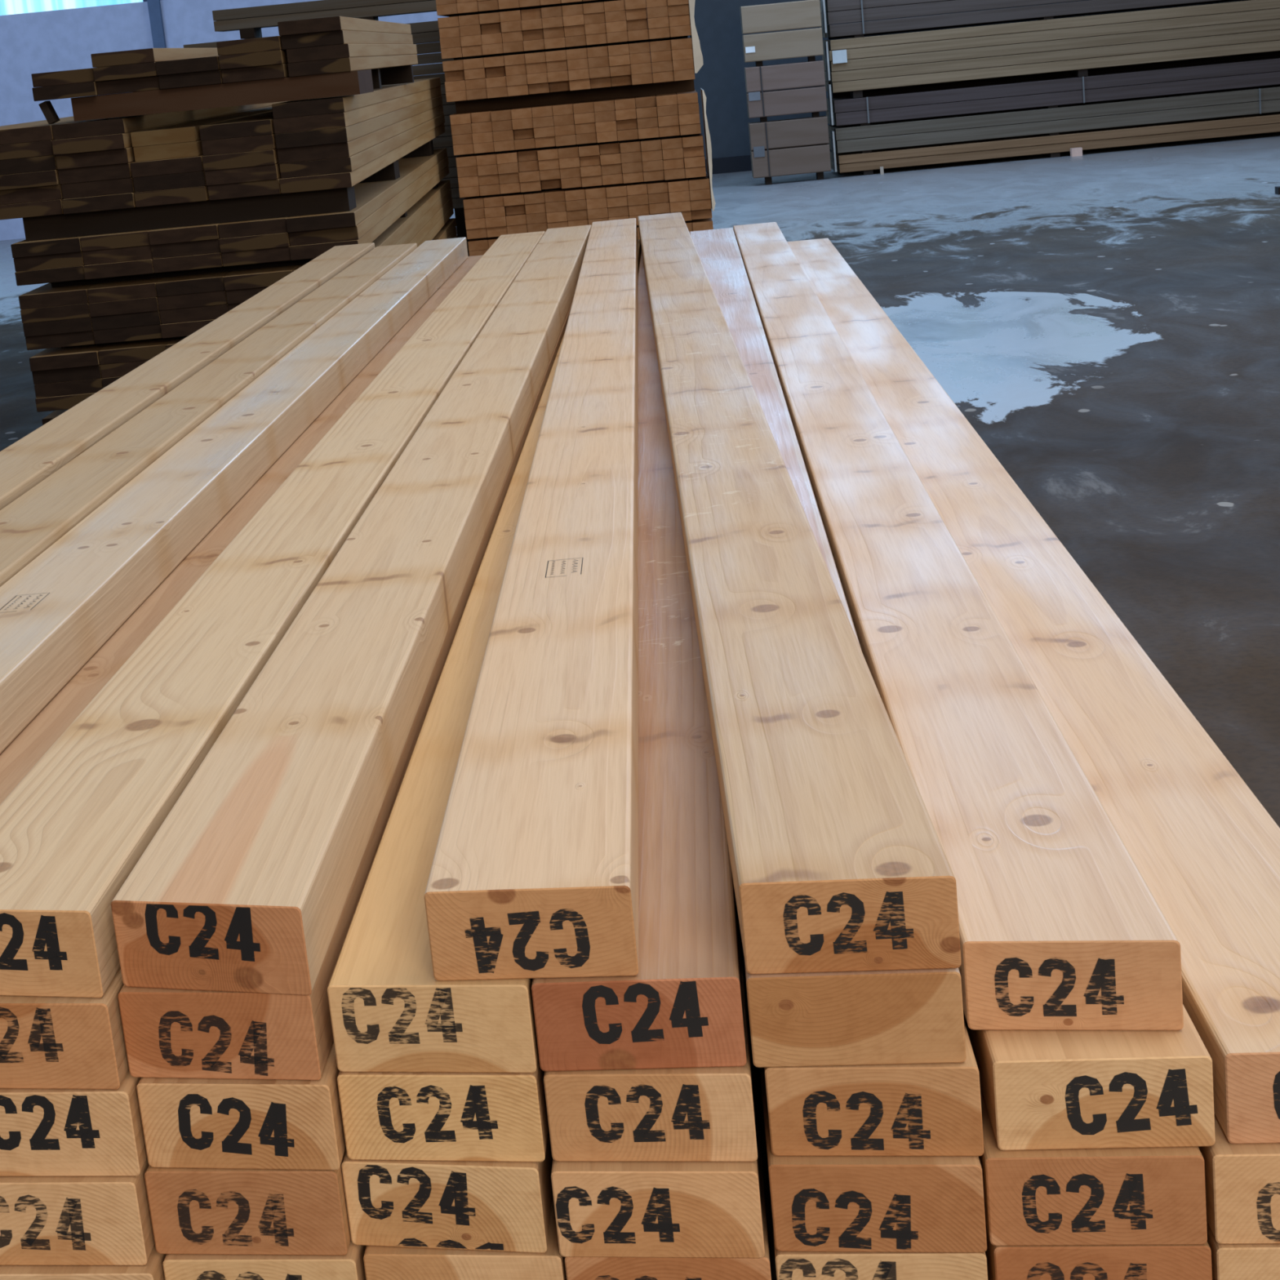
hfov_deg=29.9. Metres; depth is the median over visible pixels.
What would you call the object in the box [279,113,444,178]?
board
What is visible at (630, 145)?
batten
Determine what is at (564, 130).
batten
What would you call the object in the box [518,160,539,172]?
batten
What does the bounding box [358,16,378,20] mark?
beam
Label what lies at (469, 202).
batten
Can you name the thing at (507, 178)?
batten
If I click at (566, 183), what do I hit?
batten
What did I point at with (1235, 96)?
board
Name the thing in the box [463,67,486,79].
batten
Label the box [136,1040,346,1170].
plank
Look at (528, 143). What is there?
batten
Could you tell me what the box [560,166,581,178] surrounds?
batten
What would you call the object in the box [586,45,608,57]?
batten
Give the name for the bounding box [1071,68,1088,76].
beam
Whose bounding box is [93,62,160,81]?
board
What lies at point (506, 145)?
batten
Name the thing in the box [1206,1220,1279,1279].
plank
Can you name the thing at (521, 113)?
batten
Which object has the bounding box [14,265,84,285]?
board
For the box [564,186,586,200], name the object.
batten
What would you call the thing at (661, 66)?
batten
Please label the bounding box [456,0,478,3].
batten
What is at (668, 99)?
batten
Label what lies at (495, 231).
batten
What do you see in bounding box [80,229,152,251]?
board
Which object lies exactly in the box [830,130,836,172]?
strip
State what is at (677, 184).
batten
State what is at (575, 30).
batten
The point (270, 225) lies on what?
board
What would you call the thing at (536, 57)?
batten
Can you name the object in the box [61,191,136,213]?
board
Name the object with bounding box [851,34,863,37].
beam
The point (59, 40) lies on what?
wall
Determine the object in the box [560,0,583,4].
batten
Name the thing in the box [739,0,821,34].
timber beam
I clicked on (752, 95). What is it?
paper tag
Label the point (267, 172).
board
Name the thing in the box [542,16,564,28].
batten
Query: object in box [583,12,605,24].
batten
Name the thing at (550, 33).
batten
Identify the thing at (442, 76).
board
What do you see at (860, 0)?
strap
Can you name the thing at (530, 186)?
batten
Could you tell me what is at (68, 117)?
board
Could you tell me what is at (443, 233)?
board
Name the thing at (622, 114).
batten
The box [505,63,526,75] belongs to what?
batten
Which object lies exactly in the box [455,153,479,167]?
batten
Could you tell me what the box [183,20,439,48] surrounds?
board
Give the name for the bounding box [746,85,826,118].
timber beam
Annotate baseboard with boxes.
[704,149,831,174]
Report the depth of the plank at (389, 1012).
1.22 m
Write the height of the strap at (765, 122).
0.505 m
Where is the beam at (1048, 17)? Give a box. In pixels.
[1037,16,1053,19]
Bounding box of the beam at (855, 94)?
[849,89,862,97]
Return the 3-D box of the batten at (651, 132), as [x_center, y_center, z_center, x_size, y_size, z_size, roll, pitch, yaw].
[0.047,-2.823,13.048,0.097,0.047,3.600,-5,14,1]
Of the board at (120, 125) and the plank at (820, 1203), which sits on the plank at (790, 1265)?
the plank at (820, 1203)
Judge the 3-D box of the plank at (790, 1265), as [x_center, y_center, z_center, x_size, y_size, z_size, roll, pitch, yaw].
[0.148,-0.232,3.335,0.101,0.046,4.515,-5,14,2]
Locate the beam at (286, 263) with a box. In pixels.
[51,257,315,287]
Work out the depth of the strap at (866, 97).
22.93 m
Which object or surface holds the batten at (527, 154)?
on the batten at (526, 166)
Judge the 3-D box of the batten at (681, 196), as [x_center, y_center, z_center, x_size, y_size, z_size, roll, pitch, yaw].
[0.193,-2.534,13.098,0.097,0.047,3.600,-5,14,1]
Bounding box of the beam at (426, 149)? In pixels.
[400,139,433,158]
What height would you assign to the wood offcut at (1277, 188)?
0.050 m
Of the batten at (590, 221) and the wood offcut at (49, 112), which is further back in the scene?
the batten at (590, 221)
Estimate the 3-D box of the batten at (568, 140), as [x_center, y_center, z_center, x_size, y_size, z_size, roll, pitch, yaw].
[-0.345,-2.801,13.109,0.097,0.047,3.600,-5,14,1]
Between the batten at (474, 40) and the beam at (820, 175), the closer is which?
the batten at (474, 40)
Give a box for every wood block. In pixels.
[880,166,884,174]
[1070,146,1082,156]
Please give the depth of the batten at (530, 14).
11.29 m
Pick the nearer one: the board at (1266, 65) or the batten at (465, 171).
the batten at (465, 171)
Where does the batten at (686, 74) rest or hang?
on the gap between lumber layers
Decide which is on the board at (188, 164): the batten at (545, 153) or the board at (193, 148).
the board at (193, 148)
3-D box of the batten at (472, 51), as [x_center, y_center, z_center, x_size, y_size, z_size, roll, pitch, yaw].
[-0.786,-3.217,13.077,0.097,0.047,3.600,-5,14,1]
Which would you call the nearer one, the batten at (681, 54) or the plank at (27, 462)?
the plank at (27, 462)
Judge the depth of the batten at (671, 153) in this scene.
11.32 m
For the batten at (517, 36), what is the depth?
11.29 m
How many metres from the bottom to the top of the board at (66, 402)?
0.043 m
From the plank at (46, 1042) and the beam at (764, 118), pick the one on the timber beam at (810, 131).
the beam at (764, 118)
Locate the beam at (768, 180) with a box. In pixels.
[764,177,772,184]
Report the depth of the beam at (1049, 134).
23.02 m
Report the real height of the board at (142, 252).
0.043 m
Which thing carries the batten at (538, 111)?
on the batten at (541, 122)
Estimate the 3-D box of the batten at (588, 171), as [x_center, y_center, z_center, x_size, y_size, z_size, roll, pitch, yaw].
[-0.227,-2.659,13.128,0.097,0.047,3.600,-5,14,1]
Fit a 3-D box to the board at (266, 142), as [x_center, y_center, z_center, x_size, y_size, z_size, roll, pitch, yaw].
[-1.298,-2.127,9.839,0.223,0.045,4.900,-5,14,0]
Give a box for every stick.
[448,0,618,17]
[453,35,688,60]
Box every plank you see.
[0,231,545,997]
[0,237,468,753]
[0,242,374,510]
[0,243,417,586]
[0,254,483,804]
[0,966,128,1088]
[0,1070,147,1176]
[0,1157,155,1265]
[0,1244,166,1279]
[111,224,591,995]
[118,297,573,1079]
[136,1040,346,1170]
[144,1146,351,1255]
[163,1240,366,1279]
[327,239,641,1072]
[337,1053,548,1161]
[341,1128,552,1253]
[363,1194,566,1279]
[424,217,638,980]
[531,253,746,1071]
[543,893,757,1161]
[551,1159,764,1258]
[564,944,771,1279]
[637,212,961,974]
[689,227,966,1067]
[733,222,1183,1030]
[759,1067,987,1279]
[760,1067,986,1253]
[764,1022,983,1155]
[786,238,1279,1143]
[963,1004,1215,1150]
[978,1084,1207,1245]
[985,1223,1212,1279]
[1198,1112,1279,1244]
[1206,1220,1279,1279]
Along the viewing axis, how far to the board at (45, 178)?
7.48 m
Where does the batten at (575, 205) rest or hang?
on the batten at (577, 215)
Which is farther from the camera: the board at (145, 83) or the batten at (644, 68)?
the batten at (644, 68)
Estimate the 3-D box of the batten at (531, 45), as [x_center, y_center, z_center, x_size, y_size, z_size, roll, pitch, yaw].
[-0.492,-3.231,13.020,0.097,0.047,3.600,-5,14,1]
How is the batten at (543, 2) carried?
on the stick
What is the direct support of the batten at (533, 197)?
on the batten at (535, 208)
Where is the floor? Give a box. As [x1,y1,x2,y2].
[0,132,1279,827]
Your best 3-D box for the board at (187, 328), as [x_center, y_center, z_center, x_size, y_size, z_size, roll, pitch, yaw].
[-1.455,-1.574,9.968,0.216,0.043,4.900,-5,14,0]
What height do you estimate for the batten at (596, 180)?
0.047 m
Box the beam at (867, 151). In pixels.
[859,150,871,152]
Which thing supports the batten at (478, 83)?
on the batten at (475, 94)
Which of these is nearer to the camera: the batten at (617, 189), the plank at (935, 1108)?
the plank at (935, 1108)
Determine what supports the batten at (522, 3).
on the stick
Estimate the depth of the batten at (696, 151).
11.34 m
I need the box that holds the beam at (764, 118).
[760,116,767,122]
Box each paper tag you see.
[745,46,755,53]
[748,91,760,101]
[753,146,764,157]
[831,49,847,63]
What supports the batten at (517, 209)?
on the batten at (519, 219)
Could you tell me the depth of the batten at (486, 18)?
11.29 m
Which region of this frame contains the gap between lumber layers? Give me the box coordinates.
[454,79,694,113]
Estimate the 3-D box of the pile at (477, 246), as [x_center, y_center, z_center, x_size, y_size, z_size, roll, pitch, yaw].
[-0.218,-2.204,13.278,1.181,0.388,3.752,-5,14,1]
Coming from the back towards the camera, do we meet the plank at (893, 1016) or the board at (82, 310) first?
the board at (82, 310)
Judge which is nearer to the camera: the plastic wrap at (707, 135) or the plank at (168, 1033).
the plank at (168, 1033)
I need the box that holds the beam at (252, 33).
[239,27,262,39]
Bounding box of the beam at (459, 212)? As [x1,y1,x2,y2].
[454,208,470,256]
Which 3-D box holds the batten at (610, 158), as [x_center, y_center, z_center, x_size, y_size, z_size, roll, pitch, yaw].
[-0.133,-2.711,13.105,0.097,0.047,3.600,-5,14,1]
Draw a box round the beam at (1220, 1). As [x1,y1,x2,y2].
[828,0,1240,39]
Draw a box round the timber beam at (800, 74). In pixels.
[744,60,825,92]
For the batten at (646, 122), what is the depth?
11.30 m
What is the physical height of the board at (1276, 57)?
0.118 m
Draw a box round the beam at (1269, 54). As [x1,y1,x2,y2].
[831,50,1279,97]
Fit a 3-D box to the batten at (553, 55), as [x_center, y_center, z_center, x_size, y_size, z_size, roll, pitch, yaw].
[-0.389,-3.181,13.022,0.097,0.047,3.600,-5,14,1]
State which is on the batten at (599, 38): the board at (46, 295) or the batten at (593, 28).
the batten at (593, 28)
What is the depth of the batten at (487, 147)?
11.43 m
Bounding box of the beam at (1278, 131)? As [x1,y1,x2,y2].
[837,131,1279,173]
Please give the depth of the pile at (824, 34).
23.44 m
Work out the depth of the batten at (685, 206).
11.37 m
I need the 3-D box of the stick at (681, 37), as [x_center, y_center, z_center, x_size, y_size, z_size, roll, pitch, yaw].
[-0.336,-2.874,11.652,1.140,0.011,0.040,-5,14,1]
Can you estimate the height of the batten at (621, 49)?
0.047 m
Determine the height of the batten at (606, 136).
0.047 m
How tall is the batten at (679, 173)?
0.047 m
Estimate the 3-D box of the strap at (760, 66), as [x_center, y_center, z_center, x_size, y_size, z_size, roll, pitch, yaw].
[1.161,-5.212,22.808,0.012,0.465,0.006,-5,14,1]
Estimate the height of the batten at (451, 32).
0.047 m
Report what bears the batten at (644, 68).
on the batten at (642, 78)
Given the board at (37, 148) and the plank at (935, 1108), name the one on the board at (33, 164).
the board at (37, 148)
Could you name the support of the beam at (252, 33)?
on the board at (428, 26)
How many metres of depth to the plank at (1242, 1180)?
1.12 m
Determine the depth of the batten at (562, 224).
11.48 m
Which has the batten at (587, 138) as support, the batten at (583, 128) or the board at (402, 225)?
the batten at (583, 128)
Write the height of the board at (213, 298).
0.043 m
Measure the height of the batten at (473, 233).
0.047 m
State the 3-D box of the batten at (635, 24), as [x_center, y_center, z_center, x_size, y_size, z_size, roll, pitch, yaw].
[-0.006,-3.312,12.965,0.097,0.047,3.600,-5,14,1]
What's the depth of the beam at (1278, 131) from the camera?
23.65 m
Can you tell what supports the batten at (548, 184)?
on the batten at (551, 195)
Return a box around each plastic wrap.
[688,0,703,73]
[700,88,715,211]
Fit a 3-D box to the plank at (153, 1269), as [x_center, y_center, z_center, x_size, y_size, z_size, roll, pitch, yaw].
[-0.263,-0.185,3.306,0.101,0.046,4.337,-5,14,2]
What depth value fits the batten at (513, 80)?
11.33 m
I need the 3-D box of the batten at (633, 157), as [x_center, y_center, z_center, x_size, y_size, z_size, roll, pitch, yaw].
[-0.035,-2.719,13.099,0.097,0.047,3.600,-5,14,1]
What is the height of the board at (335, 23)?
0.041 m
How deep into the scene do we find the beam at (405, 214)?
9.64 m
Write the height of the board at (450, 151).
0.056 m
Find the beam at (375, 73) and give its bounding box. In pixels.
[142,68,382,91]
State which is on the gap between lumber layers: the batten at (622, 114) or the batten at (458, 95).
the batten at (458, 95)
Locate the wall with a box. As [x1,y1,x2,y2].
[0,0,1241,240]
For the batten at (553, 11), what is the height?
0.047 m
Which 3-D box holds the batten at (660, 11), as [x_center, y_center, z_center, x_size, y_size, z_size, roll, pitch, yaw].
[0.088,-3.353,12.897,0.097,0.047,3.600,-5,14,1]
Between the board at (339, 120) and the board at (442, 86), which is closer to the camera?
the board at (339, 120)
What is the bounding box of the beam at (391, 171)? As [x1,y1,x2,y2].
[359,160,399,182]
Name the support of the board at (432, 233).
on the beam at (180, 336)
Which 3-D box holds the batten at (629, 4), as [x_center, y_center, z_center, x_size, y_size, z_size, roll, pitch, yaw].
[-0.015,-3.394,12.903,0.097,0.047,3.600,-5,14,1]
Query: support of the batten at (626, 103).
on the batten at (622, 114)
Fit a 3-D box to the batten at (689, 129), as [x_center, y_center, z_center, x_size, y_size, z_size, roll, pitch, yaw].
[0.243,-2.835,13.018,0.097,0.047,3.600,-5,14,1]
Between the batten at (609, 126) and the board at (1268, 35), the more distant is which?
the board at (1268, 35)
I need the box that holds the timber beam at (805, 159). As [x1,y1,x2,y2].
[750,143,831,178]
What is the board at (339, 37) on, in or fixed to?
on the board at (340, 51)
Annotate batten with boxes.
[435,0,457,4]
[435,3,462,17]
[437,16,459,28]
[439,26,460,38]
[440,36,462,48]
[440,47,466,58]
[442,57,475,71]
[444,69,465,81]
[444,80,466,92]
[445,89,466,102]
[449,111,473,124]
[450,123,472,135]
[452,133,472,145]
[453,143,474,155]
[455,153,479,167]
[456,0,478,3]
[456,1,480,13]
[457,13,479,26]
[457,165,478,177]
[457,175,479,187]
[458,186,479,197]
[459,24,481,36]
[460,35,481,46]
[461,44,484,57]
[462,56,492,69]
[462,195,486,209]
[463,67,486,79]
[463,207,484,219]
[465,77,486,89]
[465,217,485,229]
[466,88,487,100]
[466,227,487,239]
[471,110,493,123]
[471,120,492,133]
[471,131,493,143]
[473,141,494,153]
[475,151,500,165]
[476,164,497,176]
[477,0,502,12]
[478,173,499,186]
[479,12,500,24]
[479,183,500,195]
[480,22,501,34]
[480,32,504,44]
[481,43,503,54]
[483,53,517,67]
[483,193,506,208]
[484,205,506,217]
[484,215,506,227]
[485,65,506,77]
[485,75,506,88]
[486,86,507,98]
[486,225,507,237]
[490,107,514,121]
[491,120,512,131]
[492,129,514,142]
[493,139,515,151]
[496,149,519,164]
[497,0,522,10]
[497,161,519,173]
[498,172,519,184]
[499,9,521,22]
[499,182,520,194]
[500,20,523,32]
[502,31,523,42]
[502,40,524,53]
[503,52,534,66]
[503,191,525,206]
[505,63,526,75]
[505,204,525,215]
[505,213,526,226]
[506,74,527,86]
[506,84,528,96]
[506,223,528,234]
[511,106,533,119]
[511,117,533,129]
[513,128,534,139]
[514,137,535,150]
[517,147,539,161]
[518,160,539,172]
[518,169,540,182]
[519,0,543,8]
[520,8,542,20]
[520,18,542,31]
[520,180,542,192]
[522,28,544,40]
[523,39,552,51]
[524,50,551,63]
[524,189,546,204]
[524,202,546,213]
[525,62,546,74]
[525,212,546,224]
[526,71,547,84]
[527,222,547,232]
[528,82,550,94]
[531,104,553,117]
[532,115,554,128]
[533,125,555,137]
[534,136,555,147]
[537,146,559,160]
[538,158,559,170]
[539,168,560,180]
[540,0,564,6]
[541,5,562,17]
[541,178,561,189]
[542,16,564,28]
[542,26,564,39]
[543,36,569,48]
[544,187,565,202]
[545,48,569,62]
[545,200,566,213]
[546,59,568,71]
[546,70,568,82]
[546,210,567,222]
[546,221,568,228]
[549,80,569,92]
[551,102,574,115]
[553,113,574,125]
[554,124,575,136]
[555,133,576,146]
[557,144,579,158]
[559,155,580,168]
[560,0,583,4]
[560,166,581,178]
[560,177,582,188]
[561,4,583,16]
[562,14,584,26]
[564,24,585,36]
[564,35,586,47]
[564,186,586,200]
[565,47,587,59]
[565,199,586,211]
[566,208,587,221]
[567,57,588,70]
[567,219,588,226]
[568,68,589,80]
[568,78,591,90]
[573,100,595,114]
[573,111,595,124]
[574,122,595,133]
[575,132,596,144]
[578,142,599,156]
[579,155,600,166]
[580,164,601,177]
[581,174,602,186]
[582,0,604,2]
[582,1,604,13]
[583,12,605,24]
[584,22,606,35]
[585,33,607,44]
[585,185,606,199]
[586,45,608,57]
[586,197,607,209]
[586,207,608,219]
[587,55,609,68]
[588,66,610,78]
[588,216,608,225]
[590,76,611,88]
[593,98,615,111]
[594,109,616,122]
[595,120,617,132]
[596,130,617,142]
[599,140,620,154]
[600,152,621,164]
[600,163,622,175]
[601,173,623,185]
[604,0,626,12]
[604,10,626,22]
[605,20,627,32]
[605,182,626,197]
[606,31,629,43]
[606,195,627,207]
[608,43,629,56]
[608,53,630,66]
[608,205,629,217]
[608,215,629,220]
[609,64,631,76]
[610,74,631,86]
[614,96,635,110]
[615,108,636,120]
[616,118,637,130]
[617,128,638,141]
[619,138,640,153]
[620,150,642,163]
[621,160,643,173]
[622,171,644,183]
[624,0,646,9]
[625,8,647,20]
[626,18,648,31]
[626,181,647,195]
[626,191,648,205]
[627,29,648,40]
[628,41,649,53]
[628,200,649,215]
[629,52,651,64]
[629,213,649,225]
[630,62,652,74]
[631,72,653,84]
[635,94,656,107]
[635,106,657,118]
[636,116,657,128]
[637,126,659,138]
[640,137,662,151]
[641,149,662,161]
[642,160,663,171]
[643,169,664,182]
[645,0,667,8]
[646,6,668,18]
[647,16,669,29]
[647,173,668,194]
[648,26,670,39]
[648,191,669,204]
[648,202,670,213]
[649,40,671,52]
[649,49,671,62]
[650,58,672,72]
[651,68,674,83]
[655,93,677,106]
[656,104,678,116]
[656,107,679,127]
[657,124,679,137]
[660,134,682,149]
[661,145,683,159]
[662,154,684,169]
[662,164,684,180]
[666,0,688,6]
[666,176,688,192]
[667,4,688,17]
[667,188,689,202]
[668,14,690,26]
[668,197,690,212]
[669,25,691,37]
[669,206,691,221]
[670,37,692,49]
[671,48,693,60]
[671,58,693,71]
[672,68,694,80]
[675,89,697,104]
[677,102,699,115]
[678,113,700,124]
[679,123,701,135]
[680,133,703,147]
[682,146,704,157]
[683,155,705,168]
[684,166,706,177]
[687,173,710,190]
[688,188,711,200]
[689,198,711,210]
[690,208,711,219]
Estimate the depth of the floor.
10.54 m
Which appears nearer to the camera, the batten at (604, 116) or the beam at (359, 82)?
the beam at (359, 82)
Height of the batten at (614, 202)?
0.047 m
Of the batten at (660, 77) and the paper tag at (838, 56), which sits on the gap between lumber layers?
the batten at (660, 77)
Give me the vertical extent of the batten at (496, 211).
0.047 m
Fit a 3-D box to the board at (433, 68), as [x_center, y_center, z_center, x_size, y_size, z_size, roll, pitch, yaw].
[-1.767,-3.206,13.708,1.600,0.056,0.140,-5,14,1]
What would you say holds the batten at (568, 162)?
on the batten at (572, 172)
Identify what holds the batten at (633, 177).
on the batten at (637, 188)
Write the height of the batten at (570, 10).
0.047 m
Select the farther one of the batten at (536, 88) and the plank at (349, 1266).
the batten at (536, 88)
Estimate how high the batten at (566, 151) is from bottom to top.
0.047 m
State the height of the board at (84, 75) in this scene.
0.041 m
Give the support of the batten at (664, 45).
on the batten at (664, 55)
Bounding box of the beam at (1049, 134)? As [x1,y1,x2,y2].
[1044,132,1058,135]
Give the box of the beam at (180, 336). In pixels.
[61,336,182,347]
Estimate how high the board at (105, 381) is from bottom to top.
0.043 m
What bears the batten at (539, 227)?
on the pile at (477, 246)
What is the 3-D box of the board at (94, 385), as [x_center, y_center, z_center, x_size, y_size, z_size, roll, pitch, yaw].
[-1.868,-1.391,10.023,0.216,0.043,4.900,-5,14,0]
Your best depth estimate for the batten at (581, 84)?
11.30 m
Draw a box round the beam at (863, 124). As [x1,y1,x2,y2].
[857,123,870,125]
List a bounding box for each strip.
[821,0,826,32]
[824,41,830,80]
[826,84,833,125]
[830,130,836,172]
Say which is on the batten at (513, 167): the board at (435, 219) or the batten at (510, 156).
the batten at (510, 156)
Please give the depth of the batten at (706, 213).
11.42 m
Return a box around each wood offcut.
[38,100,60,124]
[1275,186,1279,194]
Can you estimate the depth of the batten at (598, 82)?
11.33 m
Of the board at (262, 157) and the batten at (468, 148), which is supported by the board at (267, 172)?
the board at (262, 157)
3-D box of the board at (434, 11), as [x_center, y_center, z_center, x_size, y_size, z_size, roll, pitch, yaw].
[-1.700,-3.584,13.763,1.420,0.056,0.140,-5,14,1]
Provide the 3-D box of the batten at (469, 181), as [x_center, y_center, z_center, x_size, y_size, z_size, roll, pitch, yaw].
[-0.814,-2.629,13.230,0.097,0.047,3.600,-5,14,1]
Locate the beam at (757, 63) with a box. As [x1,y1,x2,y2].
[755,61,763,66]
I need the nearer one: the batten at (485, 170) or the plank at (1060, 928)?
the plank at (1060, 928)
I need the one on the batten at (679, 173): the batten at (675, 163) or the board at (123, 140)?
the batten at (675, 163)
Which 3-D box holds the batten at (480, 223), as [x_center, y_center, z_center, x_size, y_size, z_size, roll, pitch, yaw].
[-0.783,-2.434,13.269,0.097,0.047,3.600,-5,14,1]
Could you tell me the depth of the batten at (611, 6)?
11.19 m
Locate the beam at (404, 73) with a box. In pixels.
[379,64,413,85]
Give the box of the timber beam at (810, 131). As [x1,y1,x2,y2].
[747,115,829,150]
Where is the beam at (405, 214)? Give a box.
[399,211,407,217]
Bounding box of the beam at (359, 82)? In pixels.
[71,69,373,121]
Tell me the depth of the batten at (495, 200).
11.51 m
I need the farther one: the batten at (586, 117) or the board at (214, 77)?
the batten at (586, 117)
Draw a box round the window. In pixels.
[0,0,142,15]
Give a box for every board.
[0,115,73,128]
[0,119,79,145]
[0,139,54,159]
[0,155,57,175]
[0,169,59,190]
[0,183,62,204]
[0,198,63,219]
[10,235,86,257]
[13,251,84,271]
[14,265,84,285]
[18,282,99,309]
[20,302,90,323]
[22,316,93,337]
[25,330,94,350]
[29,343,110,371]
[31,67,101,87]
[31,81,98,101]
[31,364,102,384]
[34,377,102,398]
[35,392,95,412]
[51,101,286,139]
[51,105,271,155]
[55,146,135,169]
[57,161,134,184]
[61,177,134,199]
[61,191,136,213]
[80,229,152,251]
[82,244,152,265]
[83,258,154,279]
[87,276,167,302]
[88,296,159,317]
[90,48,218,67]
[90,310,160,330]
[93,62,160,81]
[93,323,162,344]
[96,75,159,95]
[97,337,177,364]
[100,360,148,377]
[102,376,122,388]
[130,106,272,146]
[130,155,204,177]
[133,140,203,161]
[133,170,206,192]
[133,185,208,207]
[148,222,222,245]
[151,238,220,258]
[152,252,222,273]
[155,56,221,75]
[155,271,232,297]
[157,290,227,310]
[158,70,222,88]
[159,303,228,324]
[160,319,215,338]
[165,336,186,349]
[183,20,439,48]
[199,111,274,141]
[201,133,276,155]
[202,148,278,171]
[204,163,280,186]
[207,177,281,200]
[212,0,432,21]
[213,0,436,31]
[216,35,282,55]
[217,49,288,69]
[217,216,289,238]
[218,232,289,253]
[221,10,436,31]
[221,63,288,83]
[221,245,290,266]
[223,264,300,290]
[226,286,268,304]
[227,302,241,311]
[271,77,440,119]
[272,86,441,133]
[275,95,442,148]
[276,104,443,164]
[277,16,411,35]
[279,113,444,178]
[279,123,444,193]
[280,30,413,49]
[285,147,447,232]
[286,44,417,62]
[287,53,417,76]
[288,155,448,245]
[288,164,448,260]
[292,179,450,271]
[394,188,451,244]
[408,196,453,244]
[409,52,453,65]
[411,31,439,44]
[412,62,444,75]
[413,41,440,54]
[413,73,445,84]
[417,205,453,247]
[431,217,456,239]
[432,135,453,147]
[433,146,459,156]
[436,125,452,137]
[440,84,445,94]
[441,94,455,105]
[441,177,458,188]
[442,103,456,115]
[443,166,457,178]
[444,115,451,125]
[446,226,457,239]
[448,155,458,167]
[450,187,459,198]
[452,197,465,208]
[824,0,950,12]
[825,0,949,12]
[826,0,1084,24]
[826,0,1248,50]
[826,25,828,37]
[827,0,1219,37]
[828,0,1279,50]
[828,8,1279,61]
[829,18,1275,71]
[829,18,1279,71]
[830,29,1279,82]
[831,40,1279,93]
[831,57,1279,111]
[831,84,1279,139]
[832,57,1279,113]
[834,8,1274,50]
[834,71,1279,125]
[834,85,1279,140]
[835,98,1279,153]
[835,111,1279,163]
[836,113,1279,164]
[837,123,1279,173]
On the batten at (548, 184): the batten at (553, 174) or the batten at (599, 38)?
the batten at (553, 174)
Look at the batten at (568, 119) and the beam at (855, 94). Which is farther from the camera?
the beam at (855, 94)
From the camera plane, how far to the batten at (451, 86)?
11.39 m
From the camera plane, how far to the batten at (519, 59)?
11.31 m
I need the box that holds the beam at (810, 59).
[807,55,815,62]
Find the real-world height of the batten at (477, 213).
0.047 m
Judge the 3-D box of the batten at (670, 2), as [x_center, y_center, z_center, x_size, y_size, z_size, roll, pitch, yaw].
[0.181,-3.404,12.870,0.097,0.047,3.600,-5,14,1]
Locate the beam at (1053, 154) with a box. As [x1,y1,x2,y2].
[1044,152,1060,157]
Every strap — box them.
[760,66,764,116]
[764,122,770,176]
[860,0,864,33]
[866,97,869,123]
[1082,76,1084,102]
[1258,88,1261,113]
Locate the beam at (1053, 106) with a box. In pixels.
[1043,105,1057,107]
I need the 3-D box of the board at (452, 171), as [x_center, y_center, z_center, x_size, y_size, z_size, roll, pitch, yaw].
[-1.721,-2.640,13.849,1.600,0.056,0.140,-5,14,1]
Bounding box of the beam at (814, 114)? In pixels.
[811,111,819,117]
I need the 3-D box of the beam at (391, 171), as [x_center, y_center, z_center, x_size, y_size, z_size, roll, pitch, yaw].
[-1.472,-1.808,9.449,1.035,0.077,0.180,-5,14,1]
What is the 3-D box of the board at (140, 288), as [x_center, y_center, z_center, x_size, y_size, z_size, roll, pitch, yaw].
[-1.682,-1.683,9.950,0.216,0.043,4.900,-5,14,0]
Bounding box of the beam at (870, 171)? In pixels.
[860,169,873,175]
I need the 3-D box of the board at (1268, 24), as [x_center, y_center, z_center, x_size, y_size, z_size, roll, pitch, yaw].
[4.958,-5.761,22.867,6.300,0.094,0.200,-5,14,1]
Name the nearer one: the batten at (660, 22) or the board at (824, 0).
the batten at (660, 22)
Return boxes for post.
[146,0,166,48]
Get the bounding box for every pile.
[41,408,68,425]
[467,217,713,256]
[819,0,1279,169]
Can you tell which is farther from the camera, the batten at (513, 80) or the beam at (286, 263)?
the batten at (513, 80)
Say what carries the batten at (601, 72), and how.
on the batten at (598, 82)
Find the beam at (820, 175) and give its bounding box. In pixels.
[816,172,823,179]
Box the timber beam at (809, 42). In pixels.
[742,27,823,62]
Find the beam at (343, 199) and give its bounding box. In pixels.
[22,185,356,240]
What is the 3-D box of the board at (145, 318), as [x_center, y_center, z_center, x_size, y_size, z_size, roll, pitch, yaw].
[-1.675,-1.599,9.971,0.216,0.043,4.900,-5,14,0]
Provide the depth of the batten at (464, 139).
11.45 m
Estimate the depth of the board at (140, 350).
7.62 m
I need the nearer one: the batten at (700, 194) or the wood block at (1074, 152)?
the batten at (700, 194)
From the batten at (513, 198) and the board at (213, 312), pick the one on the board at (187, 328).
the board at (213, 312)

